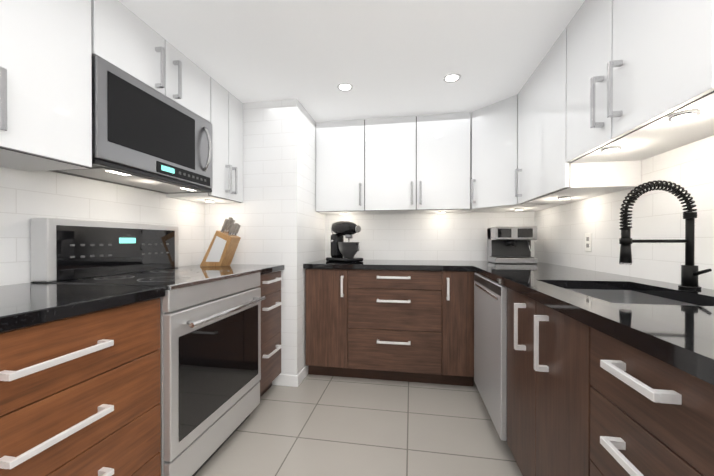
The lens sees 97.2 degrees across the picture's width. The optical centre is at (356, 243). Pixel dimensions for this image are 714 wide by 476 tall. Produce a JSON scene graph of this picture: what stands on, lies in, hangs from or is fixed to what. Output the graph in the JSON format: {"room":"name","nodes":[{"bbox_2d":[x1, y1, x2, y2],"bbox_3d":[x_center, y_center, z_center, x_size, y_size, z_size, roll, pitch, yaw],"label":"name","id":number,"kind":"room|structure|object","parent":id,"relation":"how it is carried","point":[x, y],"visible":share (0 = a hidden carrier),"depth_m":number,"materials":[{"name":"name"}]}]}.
{"room":"kitchen","nodes":[
{"label":"kitchen","id":0,"kind":"room"},
{"bbox_2d":[0,167,204,285],"bbox_3d":[-1.589,0.007,0.482,0.100,2.150,5.840,0,0,10],"label":"wall","id":1,"kind":"structure","parent":0,"point":[25,197],"depth_m":1.51,"materials":[{"name":"tile"}]},
{"bbox_2d":[0,0,91,171],"bbox_3d":[-1.339,-0.682,0.537,0.370,0.768,1.538,0,0,10],"label":"upper cabinet","id":2,"kind":"object","parent":1,"relation":"attached to","point":[45,88],"visible":1,"depth_m":1.12,"materials":[{"name":"white wood"}]},
{"bbox_2d":[49,56,212,193],"bbox_3d":[-1.131,-0.541,1.670,0.394,0.445,0.756,0,0,10],"label":"over-the-range microwave","id":3,"kind":"object","parent":1,"relation":"attached to","point":[145,137],"visible":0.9,"depth_m":1.51,"materials":[{"name":"grey metal"}]},
{"bbox_2d":[91,0,209,121],"bbox_3d":[-1.144,-0.920,1.670,0.370,0.303,0.756,0,0,10],"label":"upper cabinet","id":4,"kind":"object","parent":1,"relation":"attached to","point":[127,40],"visible":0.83,"depth_m":1.53,"materials":[{"name":"white wood"}]},
{"bbox_2d":[166,77,242,203],"bbox_3d":[-1.046,-0.685,2.243,0.370,0.780,0.396,0,0,10],"label":"upper cabinet","id":5,"kind":"object","parent":1,"relation":"attached to","point":[226,113],"visible":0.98,"depth_m":2.18,"materials":[{"name":"white wood"}]},
{"bbox_2d":[205,98,324,386],"bbox_3d":[-0.751,-0.004,2.795,0.768,2.150,0.798,0,0,10],"label":"wall","id":6,"kind":"structure","parent":0,"point":[277,217],"depth_m":2.39,"materials":[{"name":"tile"}]},
{"bbox_2d":[118,0,584,121],"bbox_3d":[-0.219,-1.087,0.242,2.880,0.040,5.840,0,0,10],"label":"ceiling","id":7,"kind":"structure","parent":0,"point":[392,58],"depth_m":1.73,"materials":[{"name":"white paint"}]},
{"bbox_2d":[337,83,352,90],"bbox_3d":[-0.081,-1.073,2.167,0.112,0.006,0.112,0,0,10],"label":"recessed light","id":8,"kind":"object","parent":7,"relation":"in","point":[344,87],"visible":1,"depth_m":2.16,"materials":[{"name":"white"}]},
{"bbox_2d":[443,73,460,82],"bbox_3d":[0.618,-1.072,2.046,0.112,0.006,0.112,0,0,10],"label":"recessed light","id":9,"kind":"object","parent":7,"relation":"in","point":[452,78],"visible":1,"depth_m":2.04,"materials":[{"name":"white"}]},
{"bbox_2d":[195,374,522,475],"bbox_3d":[-0.219,1.113,0.252,2.880,0.060,5.840,0,0,10],"label":"floor","id":10,"kind":"structure","parent":0,"point":[316,425],"depth_m":1.77,"materials":[{"name":"tile"}]},
{"bbox_2d":[0,298,160,475],"bbox_3d":[-1.137,0.646,0.919,0.636,0.868,0.729,0,0,10],"label":"base cabinet","id":11,"kind":"object","parent":10,"relation":"on","point":[79,395],"visible":0.94,"depth_m":0.93,"materials":[{"name":"brown wood"}]},
{"bbox_2d":[0,283,164,332],"bbox_3d":[-1.196,0.191,0.516,0.660,0.038,1.538,0,0,10],"label":"countertop","id":12,"kind":"structure","parent":11,"relation":"on","point":[23,305],"depth_m":0.98,"materials":[{"name":"black stone"}]},
{"bbox_2d":[30,218,265,475],"bbox_3d":[-0.963,0.484,1.645,0.730,1.185,0.756,0,0,10],"label":"range","id":13,"kind":"object","parent":10,"relation":"on","point":[210,348],"visible":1,"depth_m":1.46,"materials":[{"name":"grey metal"}]},
{"bbox_2d":[258,271,281,396],"bbox_3d":[-0.893,0.640,2.218,0.678,0.868,0.387,0,0,10],"label":"base cabinet","id":14,"kind":"object","parent":10,"relation":"on","point":[271,304],"visible":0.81,"depth_m":2.18,"materials":[{"name":"brown wood"}]},
{"bbox_2d":[178,264,283,274],"bbox_3d":[-0.903,0.183,2.222,0.660,0.038,0.396,0,0,10],"label":"countertop","id":15,"kind":"structure","parent":14,"relation":"on","point":[266,269],"depth_m":2.20,"materials":[{"name":"black stone"}]},
{"bbox_2d":[200,217,240,265],"bbox_3d":[-0.971,-0.011,2.253,0.258,0.347,0.122,0,0,10],"label":"knife block","id":16,"kind":"object","parent":15,"relation":"on","point":[222,248],"visible":1,"depth_m":2.20,"materials":[{"name":"brown wood"}]},
{"bbox_2d":[305,269,348,376],"bbox_3d":[-0.187,0.637,2.779,0.346,0.868,0.636,0,0,10],"label":"base cabinet","id":17,"kind":"object","parent":10,"relation":"on","point":[326,290],"depth_m":2.47,"materials":[{"name":"brown wood"}]},
{"bbox_2d":[349,269,444,383],"bbox_3d":[0.332,0.638,2.690,0.706,0.868,0.636,0,0,10],"label":"base cabinet","id":18,"kind":"object","parent":10,"relation":"on","point":[407,325],"depth_m":2.38,"materials":[{"name":"brown wood"}]},
{"bbox_2d":[303,259,470,270],"bbox_3d":[0.253,0.180,2.691,1.260,0.038,0.660,0,0,10],"label":"countertop","id":19,"kind":"structure","parent":18,"relation":"on","point":[430,265],"depth_m":2.41,"materials":[{"name":"black stone"}]},
{"bbox_2d":[326,221,362,261],"bbox_3d":[-0.108,-0.019,2.789,0.355,0.358,0.194,0,0,44],"label":"stand mixer","id":20,"kind":"object","parent":19,"relation":"on","point":[341,248],"visible":1,"depth_m":2.72,"materials":[{"name":"black metal"}]},
{"bbox_2d":[445,271,474,385],"bbox_3d":[0.796,0.638,2.610,0.236,0.868,0.636,0,0,10],"label":"base cabinet","id":21,"kind":"object","parent":10,"relation":"on","point":[459,285],"depth_m":2.30,"materials":[{"name":"brown wood"}]},
{"bbox_2d":[474,273,506,440],"bbox_3d":[1.071,0.642,1.824,0.630,0.866,0.676,0,0,10],"label":"dishwasher","id":22,"kind":"object","parent":10,"relation":"on","point":[490,338],"visible":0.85,"depth_m":1.71,"materials":[{"name":"grey metal"}]},
{"bbox_2d":[575,320,713,475],"bbox_3d":[0.881,0.647,0.582,0.618,0.868,0.430,0,0,10],"label":"base cabinet","id":23,"kind":"object","parent":10,"relation":"on","point":[584,399],"depth_m":0.65,"materials":[{"name":"brown wood"}]},
{"bbox_2d":[467,261,713,384],"bbox_3d":[0.997,0.294,1.317,0.640,0.253,3.118,0,0,10],"label":"countertop","id":24,"kind":"structure","parent":23,"relation":"on","point":[672,324],"depth_m":0.88,"materials":[{"name":"black stone"}]},
{"bbox_2d":[487,226,536,263],"bbox_3d":[1.266,0.015,2.538,0.331,0.292,0.341,0,0,10],"label":"coffee machine","id":25,"kind":"object","parent":24,"relation":"on","point":[508,244],"visible":1,"depth_m":2.48,"materials":[{"name":"silver metal"}]},
{"bbox_2d":[619,180,711,289],"bbox_3d":[1.130,-0.034,1.158,0.259,0.403,0.107,0,0,10],"label":"faucet","id":26,"kind":"object","parent":24,"relation":"on","point":[690,272],"visible":1,"depth_m":1.17,"materials":[{"name":"black metal"}]},
{"bbox_2d":[325,212,533,272],"bbox_3d":[0.267,-0.005,3.075,2.680,2.150,0.100,0,0,10],"label":"wall","id":27,"kind":"structure","parent":0,"point":[439,236],"depth_m":2.96,"materials":[{"name":"tile"}]},
{"bbox_2d":[316,119,367,214],"bbox_3d":[-0.123,-0.679,2.920,0.439,0.798,0.328,0,0,10],"label":"upper cabinet","id":28,"kind":"object","parent":27,"relation":"attached to","point":[341,146],"depth_m":2.76,"materials":[{"name":"white wood"}]},
{"bbox_2d":[368,112,470,213],"bbox_3d":[0.526,-0.678,2.809,0.879,0.798,0.328,0,0,10],"label":"upper cabinet","id":29,"kind":"object","parent":27,"relation":"attached to","point":[407,164],"depth_m":2.64,"materials":[{"name":"white wood"}]},
{"bbox_2d":[465,94,563,212],"bbox_3d":[1.227,-0.671,2.550,0.606,0.810,0.600,0,0,10],"label":"upper cabinet","id":30,"kind":"object","parent":27,"relation":"attached to","point":[494,147],"visible":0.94,"depth_m":2.41,"materials":[{"name":"white wood"}]},
{"bbox_2d":[534,135,713,289],"bbox_3d":[1.151,0.009,0.011,0.100,2.150,5.840,0,0,10],"label":"wall","id":31,"kind":"structure","parent":0,"point":[562,230],"depth_m":1.45,"materials":[{"name":"tile"}]},
{"bbox_2d":[515,27,640,204],"bbox_3d":[1.232,-0.668,1.880,0.370,0.810,0.716,0,0,10],"label":"upper cabinet","id":32,"kind":"object","parent":31,"relation":"attached to","point":[547,173],"visible":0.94,"depth_m":1.72,"materials":[{"name":"white wood"}]},
{"bbox_2d":[585,233,591,251],"bbox_3d":[1.427,-0.005,1.942,0.006,0.114,0.070,0,0,10],"label":"electrical outlet","id":33,"kind":"object","parent":31,"relation":"attached to","point":[588,242],"visible":1,"depth_m":1.94,"materials":[{"name":"white plastic"}]},
{"bbox_2d":[566,0,713,162],"bbox_3d":[1.106,-0.725,1.146,0.370,0.690,0.768,0,0,10],"label":"upper cabinet","id":34,"kind":"object","parent":31,"relation":"attached to","point":[640,79],"visible":1,"depth_m":1.10,"materials":[{"name":"white wood"}]}
]}

